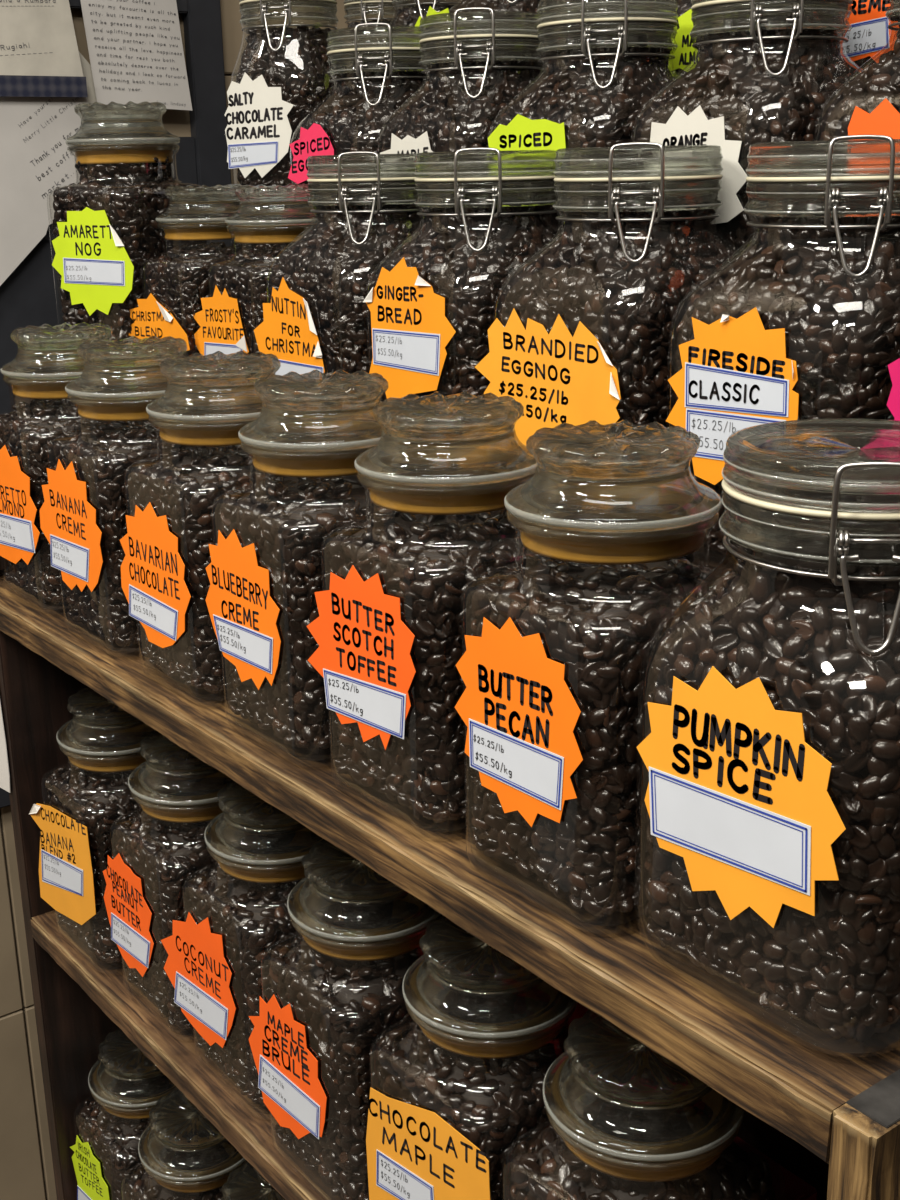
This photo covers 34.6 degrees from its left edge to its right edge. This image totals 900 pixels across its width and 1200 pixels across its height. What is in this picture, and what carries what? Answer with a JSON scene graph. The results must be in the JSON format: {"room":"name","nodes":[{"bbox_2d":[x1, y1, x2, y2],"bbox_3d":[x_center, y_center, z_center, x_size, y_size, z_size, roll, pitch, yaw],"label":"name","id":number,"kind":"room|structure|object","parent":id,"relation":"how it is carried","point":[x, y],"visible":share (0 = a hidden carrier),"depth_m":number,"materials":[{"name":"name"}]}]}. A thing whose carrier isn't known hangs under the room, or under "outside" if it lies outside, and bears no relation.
{"room":"shop","nodes":[
{"label":"shop","id":0,"kind":"room"},
{"bbox_2d":[0,702,9,792],"bbox_3d":[-0.469,0.112,1.462,0.001,0.175,0.094,-13,21,-35],"label":"paper","id":1,"kind":"object","parent":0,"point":[4,767],"visible":1,"depth_m":1.45,"materials":[{"name":"white paper"}]},
{"bbox_2d":[0,0,359,1199],"bbox_3d":[-0.922,-0.415,1.765,2.224,3.206,0.050,-13,21,-35],"label":"wall","id":2,"kind":"structure","parent":0,"point":[26,1163],"depth_m":2.24,"materials":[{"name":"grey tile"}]},
{"bbox_2d":[0,0,87,96],"bbox_3d":[-0.559,-0.742,1.868,0.176,0.174,0.004,-13,21,-35],"label":"paper note","id":3,"kind":"object","parent":2,"relation":"attached to","point":[39,53],"visible":1,"depth_m":1.89,"materials":[{"name":"paper"}]},
{"bbox_2d":[0,96,87,285],"bbox_3d":[-0.557,-0.532,1.942,0.225,0.342,0.001,-13,21,-35],"label":"greeting card","id":4,"kind":"object","parent":2,"relation":"attached to","point":[35,159],"visible":0.7,"depth_m":1.93,"materials":[{"name":"white paper"}]},
{"bbox_2d":[79,52,96,103],"bbox_3d":[-0.479,-0.677,1.978,0.085,0.156,0.001,-13,21,-35],"label":"paper sheet","id":5,"kind":"object","parent":2,"relation":"attached to","point":[86,67],"visible":0.19,"depth_m":1.96,"materials":[{"name":"white paper"}]},
{"bbox_2d":[0,0,233,807],"bbox_3d":[-0.720,-0.597,1.825,0.985,1.900,0.020,-13,21,-35],"label":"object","id":6,"kind":"structure","parent":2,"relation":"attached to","point":[27,296],"depth_m":2.05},
{"bbox_2d":[80,0,192,110],"bbox_3d":[-0.429,-0.760,1.982,0.155,0.170,0.007,-13,21,-35],"label":"handwritten letter","id":7,"kind":"object","parent":2,"relation":"hanging from","point":[136,53],"visible":1,"depth_m":1.98,"materials":[{"name":"white paper"}]},
{"bbox_3d":[-0.354,1.660,0.426,3.600,0.020,3.900,-13,21,-35],"label":"floor","id":8,"kind":"structure","parent":0,"visible":0},
{"bbox_2d":[0,570,899,1199],"bbox_3d":[-0.063,0.704,1.283,0.216,1.301,1.120,-13,21,-35],"label":"shelf unit","id":9,"kind":"object","parent":8,"relation":"on","point":[833,1122],"visible":0.42,"depth_m":0.94,"materials":[{"name":"brown wood"}]},
{"bbox_2d":[0,556,8,575],"bbox_3d":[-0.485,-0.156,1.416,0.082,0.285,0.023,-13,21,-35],"label":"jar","id":10,"kind":"object","parent":9,"relation":"on","point":[3,562],"visible":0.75,"depth_m":1.46,"materials":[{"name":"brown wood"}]},
{"bbox_2d":[0,322,111,615],"bbox_3d":[-0.364,-0.132,1.379,0.133,0.256,0.163,-13,21,-35],"label":"jar","id":11,"kind":"object","parent":9,"relation":"on","point":[47,359],"visible":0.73,"depth_m":1.31,"materials":[{"name":"clear glass"}]},
{"bbox_2d":[0,399,98,603],"bbox_3d":[-0.355,-0.102,1.377,0.130,0.183,0.129,-13,21,-35],"label":"coffee beans","id":12,"kind":"object","parent":11,"relation":"in","point":[26,433],"visible":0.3,"depth_m":1.32,"materials":[{"name":"black food"}]},
{"bbox_2d":[29,688,154,973],"bbox_3d":[-0.321,0.210,1.415,0.138,0.256,0.151,-13,21,-35],"label":"jar","id":13,"kind":"object","parent":9,"relation":"on","point":[101,736],"visible":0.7,"depth_m":1.35,"materials":[{"name":"clear glass"}]},
{"bbox_2d":[45,763,141,963],"bbox_3d":[-0.314,0.238,1.417,0.130,0.183,0.129,-13,21,-35],"label":"coffee beans","id":14,"kind":"object","parent":13,"relation":"in","point":[95,799],"visible":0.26,"depth_m":1.35,"materials":[{"name":"black food"}]},
{"bbox_2d":[40,335,186,658],"bbox_3d":[-0.268,-0.095,1.251,0.133,0.256,0.140,-13,21,-35],"label":"jar","id":15,"kind":"object","parent":9,"relation":"on","point":[118,380],"visible":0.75,"depth_m":1.19,"materials":[{"name":"clear glass"}]},
{"bbox_2d":[53,420,173,646],"bbox_3d":[-0.263,-0.068,1.256,0.129,0.183,0.130,-13,21,-35],"label":"coffee beans","id":16,"kind":"object","parent":15,"relation":"in","point":[100,456],"visible":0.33,"depth_m":1.20,"materials":[{"name":"black food"}]},
{"bbox_2d":[70,1028,176,1199],"bbox_3d":[-0.322,0.587,1.556,0.133,0.256,0.130,-13,21,-35],"label":"jar","id":17,"kind":"object","parent":9,"relation":"on","point":[124,1081],"visible":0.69,"depth_m":1.50,"materials":[{"name":"clear glass"}]},
{"bbox_2d":[78,1099,149,1199],"bbox_3d":[-0.321,0.613,1.565,0.129,0.183,0.130,-13,21,-35],"label":"coffee beans","id":18,"kind":"object","parent":17,"relation":"in","point":[113,1140],"visible":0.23,"depth_m":1.50,"materials":[{"name":"black food"}]},
{"bbox_2d":[103,730,231,1039],"bbox_3d":[-0.226,0.242,1.304,0.133,0.256,0.135,-13,21,-35],"label":"jar","id":19,"kind":"object","parent":9,"relation":"on","point":[172,784],"visible":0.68,"depth_m":1.25,"materials":[{"name":"clear glass"}]},
{"bbox_2d":[115,809,216,1029],"bbox_3d":[-0.222,0.269,1.310,0.129,0.183,0.130,-13,21,-35],"label":"coffee beans","id":20,"kind":"object","parent":19,"relation":"in","point":[162,854],"visible":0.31,"depth_m":1.25,"materials":[{"name":"black food"}]},
{"bbox_2d":[121,1088,246,1199],"bbox_3d":[-0.246,0.618,1.448,0.130,0.256,0.130,-13,21,-35],"label":"jar","id":21,"kind":"object","parent":9,"relation":"on","point":[180,1148],"visible":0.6,"depth_m":1.38,"materials":[{"name":"clear glass"}]},
{"bbox_2d":[126,1166,222,1199],"bbox_3d":[-0.245,0.644,1.456,0.130,0.183,0.129,-13,21,-35],"label":"coffee beans","id":22,"kind":"object","parent":21,"relation":"in","point":[139,1186],"visible":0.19,"depth_m":1.41,"materials":[{"name":"black food"}]},
{"bbox_2d":[120,351,280,707],"bbox_3d":[-0.173,-0.062,1.134,0.133,0.256,0.131,-13,21,-35],"label":"jar","id":23,"kind":"object","parent":9,"relation":"on","point":[206,400],"visible":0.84,"depth_m":1.08,"materials":[{"name":"clear glass"}]},
{"bbox_2d":[130,444,267,693],"bbox_3d":[-0.171,-0.035,1.142,0.130,0.183,0.129,-13,21,-35],"label":"coffee beans","id":24,"kind":"object","parent":23,"relation":"in","point":[183,486],"visible":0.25,"depth_m":1.08,"materials":[{"name":"black food"}]},
{"bbox_2d":[161,780,324,1114],"bbox_3d":[-0.148,0.270,1.206,0.133,0.256,0.159,-13,21,-35],"label":"jar","id":25,"kind":"object","parent":9,"relation":"on","point":[251,840],"visible":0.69,"depth_m":1.15,"materials":[{"name":"clear glass"}]},
{"bbox_2d":[188,865,303,1105],"bbox_3d":[-0.137,0.299,1.204,0.130,0.183,0.129,-13,21,-35],"label":"coffee beans","id":26,"kind":"object","parent":25,"relation":"in","point":[249,917],"visible":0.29,"depth_m":1.15,"materials":[{"name":"black food"}]},
{"bbox_2d":[220,1161,284,1199],"bbox_3d":[-0.158,0.648,1.342,0.130,0.256,0.130,-13,21,-35],"label":"jar","id":27,"kind":"object","parent":9,"relation":"on","point":[245,1182],"visible":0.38,"depth_m":1.30,"materials":[{"name":"clear glass"}]},
{"bbox_2d":[206,369,387,767],"bbox_3d":[-0.086,-0.029,1.020,0.133,0.256,0.130,-13,21,-35],"label":"jar","id":28,"kind":"object","parent":9,"relation":"on","point":[315,423],"visible":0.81,"depth_m":0.97,"materials":[{"name":"clear glass"}]},
{"bbox_2d":[219,474,391,752],"bbox_3d":[-0.085,-0.003,1.029,0.129,0.183,0.130,-13,21,-35],"label":"coffee beans","id":29,"kind":"object","parent":28,"relation":"in","point":[287,520],"visible":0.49,"depth_m":0.97,"materials":[{"name":"black food"}]},
{"bbox_2d":[249,840,442,1199],"bbox_3d":[-0.062,0.305,1.085,0.133,0.256,0.136,-13,21,-35],"label":"jar","id":30,"kind":"object","parent":9,"relation":"on","point":[342,908],"visible":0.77,"depth_m":1.03,"materials":[{"name":"clear glass"}]},
{"bbox_2d":[267,936,423,1199],"bbox_3d":[-0.059,0.332,1.091,0.129,0.183,0.130,-13,21,-35],"label":"coffee beans","id":31,"kind":"object","parent":30,"relation":"in","point":[342,1006],"visible":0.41,"depth_m":1.03,"materials":[{"name":"black food"}]},
{"bbox_2d":[14,395,737,577],"bbox_3d":[0.144,0.611,1.347,0.219,1.432,1.970,-13,21,-35],"label":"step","id":32,"kind":"structure","parent":9,"relation":"on","point":[698,559],"depth_m":0.98,"materials":[{"name":"brown wood"}]},
{"bbox_2d":[46,101,208,319],"bbox_3d":[-0.371,-0.407,1.696,0.155,0.333,0.151,11,21,34],"label":"jar","id":33,"kind":"object","parent":32,"relation":"on","point":[94,265],"visible":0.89,"depth_m":1.62,"materials":[{"name":"clear glass"}]},
{"bbox_2d":[52,157,206,339],"bbox_3d":[-0.373,-0.386,1.707,0.143,0.266,0.145,11,21,34],"label":"coffee beans","id":34,"kind":"object","parent":33,"relation":"in","point":[132,196],"visible":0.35,"depth_m":1.64,"materials":[{"name":"black food"}]},
{"bbox_2d":[128,184,254,350],"bbox_3d":[-0.277,-0.339,1.622,0.129,0.243,0.158,-13,21,-35],"label":"jar","id":35,"kind":"object","parent":32,"relation":"on","point":[200,212],"visible":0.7,"depth_m":1.55,"materials":[{"name":"clear glass"}]},
{"bbox_2d":[145,242,250,355],"bbox_3d":[-0.264,-0.311,1.618,0.123,0.174,0.124,-13,21,-35],"label":"coffee beans","id":36,"kind":"object","parent":35,"relation":"in","point":[178,280],"visible":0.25,"depth_m":1.56,"materials":[{"name":"black food"}]},
{"bbox_2d":[193,184,318,355],"bbox_3d":[-0.183,-0.312,1.526,0.132,0.243,0.153,-13,21,-35],"label":"jar","id":37,"kind":"object","parent":32,"relation":"on","point":[274,213],"visible":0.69,"depth_m":1.46,"materials":[{"name":"clear glass"}]},
{"bbox_2d":[213,246,290,353],"bbox_3d":[-0.174,-0.284,1.525,0.123,0.174,0.124,-13,21,-35],"label":"coffee beans","id":38,"kind":"object","parent":37,"relation":"in","point":[244,278],"visible":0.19,"depth_m":1.47,"materials":[{"name":"black food"}]},
{"bbox_2d":[254,151,420,375],"bbox_3d":[-0.071,-0.285,1.379,0.176,0.272,0.175,-13,21,-35],"label":"jar","id":39,"kind":"object","parent":32,"relation":"on","point":[287,331],"visible":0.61,"depth_m":1.31,"materials":[{"name":"clear glass"}]},
{"bbox_2d":[270,204,426,372],"bbox_3d":[-0.069,-0.272,1.383,0.163,0.225,0.164,-13,21,-35],"label":"coffee beans","id":40,"kind":"object","parent":39,"relation":"in","point":[332,273],"visible":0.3,"depth_m":1.31,"materials":[{"name":"black food"}]},
{"bbox_2d":[363,147,564,398],"bbox_3d":[0.032,-0.247,1.248,0.173,0.272,0.168,-13,21,-35],"label":"jar","id":41,"kind":"object","parent":32,"relation":"on","point":[411,330],"visible":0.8,"depth_m":1.18,"materials":[{"name":"clear glass"}]},
{"bbox_2d":[373,205,560,401],"bbox_3d":[0.034,-0.235,1.252,0.164,0.225,0.163,-13,21,-35],"label":"coffee beans","id":42,"kind":"object","parent":41,"relation":"in","point":[469,281],"visible":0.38,"depth_m":1.17,"materials":[{"name":"black food"}]},
{"bbox_2d":[475,142,741,444],"bbox_3d":[0.138,-0.202,1.090,0.176,0.272,0.174,-13,21,-35],"label":"jar","id":43,"kind":"object","parent":32,"relation":"on","point":[558,377],"visible":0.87,"depth_m":1.02,"materials":[{"name":"clear glass"}]},
{"bbox_2d":[499,209,736,427],"bbox_3d":[0.140,-0.190,1.095,0.163,0.225,0.164,-13,21,-35],"label":"coffee beans","id":44,"kind":"object","parent":43,"relation":"in","point":[585,276],"visible":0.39,"depth_m":1.02,"materials":[{"name":"black food"}]},
{"bbox_2d":[666,135,899,566],"bbox_3d":[0.247,-0.157,0.935,0.173,0.272,0.168,-13,21,-35],"label":"jar","id":45,"kind":"object","parent":32,"relation":"on","point":[735,374],"visible":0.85,"depth_m":0.87,"materials":[{"name":"clear glass"}]},
{"bbox_2d":[674,216,899,555],"bbox_3d":[0.249,-0.145,0.940,0.164,0.225,0.163,-13,21,-35],"label":"coffee beans","id":46,"kind":"object","parent":45,"relation":"in","point":[842,331],"visible":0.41,"depth_m":0.86,"materials":[{"name":"black food"}]},
{"bbox_2d":[887,358,899,420],"bbox_3d":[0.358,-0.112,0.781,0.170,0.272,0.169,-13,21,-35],"label":"label","id":47,"kind":"object","parent":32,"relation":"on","point":[893,403],"visible":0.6,"depth_m":0.79,"materials":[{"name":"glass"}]},
{"bbox_3d":[0.260,-0.166,1.216,0.188,0.124,1.970,-13,21,-35],"label":"step","id":48,"kind":"structure","parent":32,"relation":"on","visible":0},
{"bbox_2d":[225,0,337,183],"bbox_3d":[-0.182,-0.542,1.692,0.136,0.337,0.138,4,18,17],"label":"jar","id":49,"kind":"object","parent":48,"relation":"on","point":[258,131],"visible":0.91,"depth_m":1.63,"materials":[{"name":"clear glass"}]},
{"bbox_2d":[236,26,337,249],"bbox_3d":[-0.181,-0.524,1.699,0.136,0.281,0.136,4,18,17],"label":"coffee beans","id":50,"kind":"object","parent":49,"relation":"in","point":[300,67],"visible":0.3,"depth_m":1.62,"materials":[{"name":"black food"}]},
{"bbox_2d":[288,23,428,183],"bbox_3d":[-0.067,-0.469,1.557,0.170,0.272,0.168,-13,21,-35],"label":"jar","id":51,"kind":"object","parent":48,"relation":"on","point":[358,49],"visible":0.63,"depth_m":1.48,"materials":[{"name":"clear glass"}]},
{"bbox_2d":[297,71,427,184],"bbox_3d":[-0.066,-0.457,1.561,0.164,0.225,0.163,-13,21,-35],"label":"coffee beans","id":52,"kind":"object","parent":51,"relation":"in","point":[350,123],"visible":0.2,"depth_m":1.49,"materials":[{"name":"black food"}]},
{"bbox_2d":[376,7,543,153],"bbox_3d":[0.033,-0.433,1.430,0.170,0.272,0.168,-13,21,-35],"label":"jar","id":53,"kind":"object","parent":48,"relation":"on","point":[457,37],"visible":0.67,"depth_m":1.35,"materials":[{"name":"clear glass"}]},
{"bbox_2d":[381,61,541,151],"bbox_3d":[0.034,-0.421,1.435,0.163,0.225,0.164,-13,21,-35],"label":"coffee beans","id":54,"kind":"object","parent":53,"relation":"in","point":[453,121],"visible":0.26,"depth_m":1.36,"materials":[{"name":"black food"}]},
{"bbox_2d":[487,0,679,150],"bbox_3d":[0.139,-0.395,1.296,0.170,0.272,0.168,-13,21,-35],"label":"jar","id":55,"kind":"object","parent":48,"relation":"on","point":[562,24],"visible":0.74,"depth_m":1.22,"materials":[{"name":"clear glass"}]},
{"bbox_2d":[498,47,677,232],"bbox_3d":[0.139,-0.383,1.301,0.164,0.225,0.163,-13,21,-35],"label":"coffee beans","id":56,"kind":"object","parent":55,"relation":"in","point":[592,116],"visible":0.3,"depth_m":1.23,"materials":[{"name":"black food"}]},
{"bbox_2d":[630,0,862,223],"bbox_3d":[0.251,-0.354,1.155,0.170,0.272,0.168,-13,21,-35],"label":"jar","id":57,"kind":"object","parent":48,"relation":"on","point":[708,16],"visible":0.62,"depth_m":1.08,"materials":[{"name":"clear glass"}]},
{"bbox_2d":[637,29,860,256],"bbox_3d":[0.251,-0.342,1.159,0.163,0.225,0.164,-13,21,-35],"label":"coffee beans","id":58,"kind":"object","parent":57,"relation":"in","point":[730,80],"visible":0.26,"depth_m":1.08,"materials":[{"name":"black food"}]},
{"bbox_2d":[812,0,899,140],"bbox_3d":[0.362,-0.314,1.013,0.170,0.272,0.168,-13,21,-35],"label":"jar","id":59,"kind":"object","parent":48,"relation":"on","point":[884,119],"visible":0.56,"depth_m":0.97,"materials":[{"name":"clear glass"}]},
{"bbox_2d":[819,15,899,140],"bbox_3d":[0.364,-0.301,1.017,0.164,0.225,0.163,-13,21,-35],"label":"coffee beans","id":60,"kind":"object","parent":59,"relation":"in","point":[877,82],"visible":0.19,"depth_m":0.99,"materials":[{"name":"black food"}]},
{"bbox_2d":[307,391,536,839],"bbox_3d":[-0.001,0.002,0.913,0.133,0.256,0.134,-13,21,-35],"label":"jar","id":61,"kind":"object","parent":9,"relation":"on","point":[436,453],"visible":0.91,"depth_m":0.86,"materials":[{"name":"clear glass"}]},
{"bbox_2d":[329,509,535,822],"bbox_3d":[0.002,0.029,0.920,0.130,0.183,0.129,-13,21,-35],"label":"coffee beans","id":62,"kind":"object","parent":61,"relation":"in","point":[426,562],"visible":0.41,"depth_m":0.86,"materials":[{"name":"black food"}]},
{"bbox_2d":[366,916,577,1199],"bbox_3d":[0.033,0.340,0.963,0.133,0.256,0.146,-13,21,-35],"label":"jar","id":63,"kind":"object","parent":9,"relation":"on","point":[466,996],"visible":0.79,"depth_m":0.91,"materials":[{"name":"clear glass"}]},
{"bbox_2d":[377,1022,568,1199],"bbox_3d":[0.029,0.364,0.977,0.130,0.183,0.129,-13,21,-35],"label":"coffee beans","id":64,"kind":"object","parent":63,"relation":"in","point":[491,1103],"visible":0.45,"depth_m":0.91,"materials":[{"name":"black food"}]},
{"bbox_2d":[568,1003,587,1024],"bbox_3d":[0.109,0.352,1.034,0.061,0.188,0.155,-13,21,-35],"label":"carton","id":65,"kind":"object","parent":9,"relation":"on","point":[580,1010],"visible":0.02,"depth_m":0.99,"materials":[{"name":"red cardboard"}]},
{"bbox_2d":[455,419,724,934],"bbox_3d":[0.088,0.034,0.801,0.133,0.256,0.130,-13,21,-35],"label":"jar","id":66,"kind":"object","parent":9,"relation":"on","point":[624,492],"visible":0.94,"depth_m":0.75,"materials":[{"name":"clear glass"}]},
{"bbox_2d":[471,553,718,917],"bbox_3d":[0.089,0.060,0.810,0.129,0.183,0.130,-13,21,-35],"label":"coffee beans","id":67,"kind":"object","parent":66,"relation":"in","point":[598,621],"visible":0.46,"depth_m":0.75,"materials":[{"name":"black food"}]},
{"bbox_2d":[502,1009,784,1199],"bbox_3d":[0.113,0.370,0.858,0.130,0.256,0.130,-13,21,-35],"label":"jar","id":68,"kind":"object","parent":9,"relation":"on","point":[624,1109],"visible":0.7,"depth_m":0.79,"materials":[{"name":"clear glass"}]},
{"bbox_2d":[510,1125,775,1199],"bbox_3d":[0.114,0.397,0.866,0.129,0.183,0.130,-13,21,-35],"label":"coffee beans","id":69,"kind":"object","parent":68,"relation":"in","point":[540,1170],"visible":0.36,"depth_m":0.83,"materials":[{"name":"black food"}]},
{"bbox_2d":[634,418,899,1057],"bbox_3d":[0.188,0.055,0.697,0.157,0.272,0.155,-13,21,-35],"label":"jar","id":70,"kind":"object","parent":9,"relation":"on","point":[736,790],"visible":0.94,"depth_m":0.64,"materials":[{"name":"clear glass"}]},
{"bbox_2d":[644,545,899,1041],"bbox_3d":[0.190,0.065,0.701,0.152,0.228,0.151,-13,21,-35],"label":"coffee beans","id":71,"kind":"object","parent":70,"relation":"in","point":[837,968],"visible":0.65,"depth_m":0.64,"materials":[{"name":"black food"}]},
{"bbox_3d":[0.404,-0.310,1.289,0.210,0.102,1.970,-13,21,-35],"label":"step","id":72,"kind":"structure","parent":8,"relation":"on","visible":0},
{"bbox_2d":[344,0,402,27],"bbox_3d":[-0.088,-0.655,1.865,0.109,0.243,0.109,-13,21,-35],"label":"jar","id":73,"kind":"object","parent":72,"relation":"on","point":[355,10],"visible":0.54,"depth_m":1.80,"materials":[{"name":"clear glass"}]},
{"bbox_2d":[348,19,394,27],"bbox_3d":[-0.087,-0.641,1.869,0.108,0.202,0.109,-13,21,-35],"label":"coffee beans","id":74,"kind":"object","parent":73,"relation":"in","point":[354,23],"visible":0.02,"depth_m":1.81,"materials":[{"name":"black food"}]},
{"bbox_2d":[390,0,462,24],"bbox_3d":[-0.017,-0.628,1.759,0.122,0.250,0.122,-13,21,-35],"label":"jar","id":75,"kind":"object","parent":72,"relation":"on","point":[404,3],"visible":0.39,"depth_m":1.74,"materials":[{"name":"clear glass"}]},
{"bbox_2d":[394,4,458,25],"bbox_3d":[-0.017,-0.614,1.764,0.123,0.208,0.122,-13,21,-35],"label":"coffee beans","id":76,"kind":"object","parent":75,"relation":"in","point":[408,16],"visible":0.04,"depth_m":1.70,"materials":[{"name":"black food"}]},
{"bbox_2d":[415,0,517,25],"bbox_3d":[0.077,-0.599,1.619,0.170,0.272,0.168,-13,21,-35],"label":"jar","id":77,"kind":"object","parent":72,"relation":"on","point":[431,11],"visible":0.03,"depth_m":1.59,"materials":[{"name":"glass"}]},
{"bbox_2d":[451,0,539,12],"bbox_3d":[0.078,-0.587,1.624,0.163,0.225,0.164,-13,21,-35],"label":"coffee beans","id":78,"kind":"object","parent":77,"relation":"in","point":[496,5],"visible":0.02,"depth_m":1.54,"materials":[{"name":"black food"}]},
{"bbox_2d":[668,9,699,71],"bbox_3d":[0.306,-0.516,1.329,0.170,0.272,0.168,-13,21,-35],"label":"jar","id":79,"kind":"object","parent":72,"relation":"on","point":[684,54],"visible":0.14,"depth_m":1.31,"materials":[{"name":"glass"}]},
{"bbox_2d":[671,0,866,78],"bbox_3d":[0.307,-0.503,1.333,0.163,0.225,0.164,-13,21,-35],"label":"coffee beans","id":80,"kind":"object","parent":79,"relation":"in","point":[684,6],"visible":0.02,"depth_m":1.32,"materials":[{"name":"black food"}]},
{"bbox_2d":[838,0,898,64],"bbox_3d":[0.436,-0.469,1.164,0.170,0.272,0.179,-13,21,-35],"label":"jar","id":81,"kind":"object","parent":72,"relation":"on","point":[870,32],"visible":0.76,"depth_m":1.16,"materials":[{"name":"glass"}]},
{"bbox_2d":[865,56,876,65],"bbox_3d":[0.441,-0.455,1.164,0.164,0.225,0.163,-13,21,-35],"label":"coffee beans","id":82,"kind":"object","parent":81,"relation":"in","point":[868,57],"visible":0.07,"depth_m":1.18,"materials":[{"name":"black food"}]},
{"bbox_3d":[0.192,-0.558,1.475,0.168,0.272,0.168,-13,21,-35],"label":"jar","id":83,"kind":"object","parent":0,"visible":0},
{"bbox_2d":[538,0,680,75],"bbox_3d":[0.192,-0.545,1.478,0.164,0.225,0.163,-13,21,-35],"label":"coffee beans","id":84,"kind":"object","parent":83,"relation":"in","point":[678,1],"visible":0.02,"depth_m":1.48,"materials":[{"name":"black food"}]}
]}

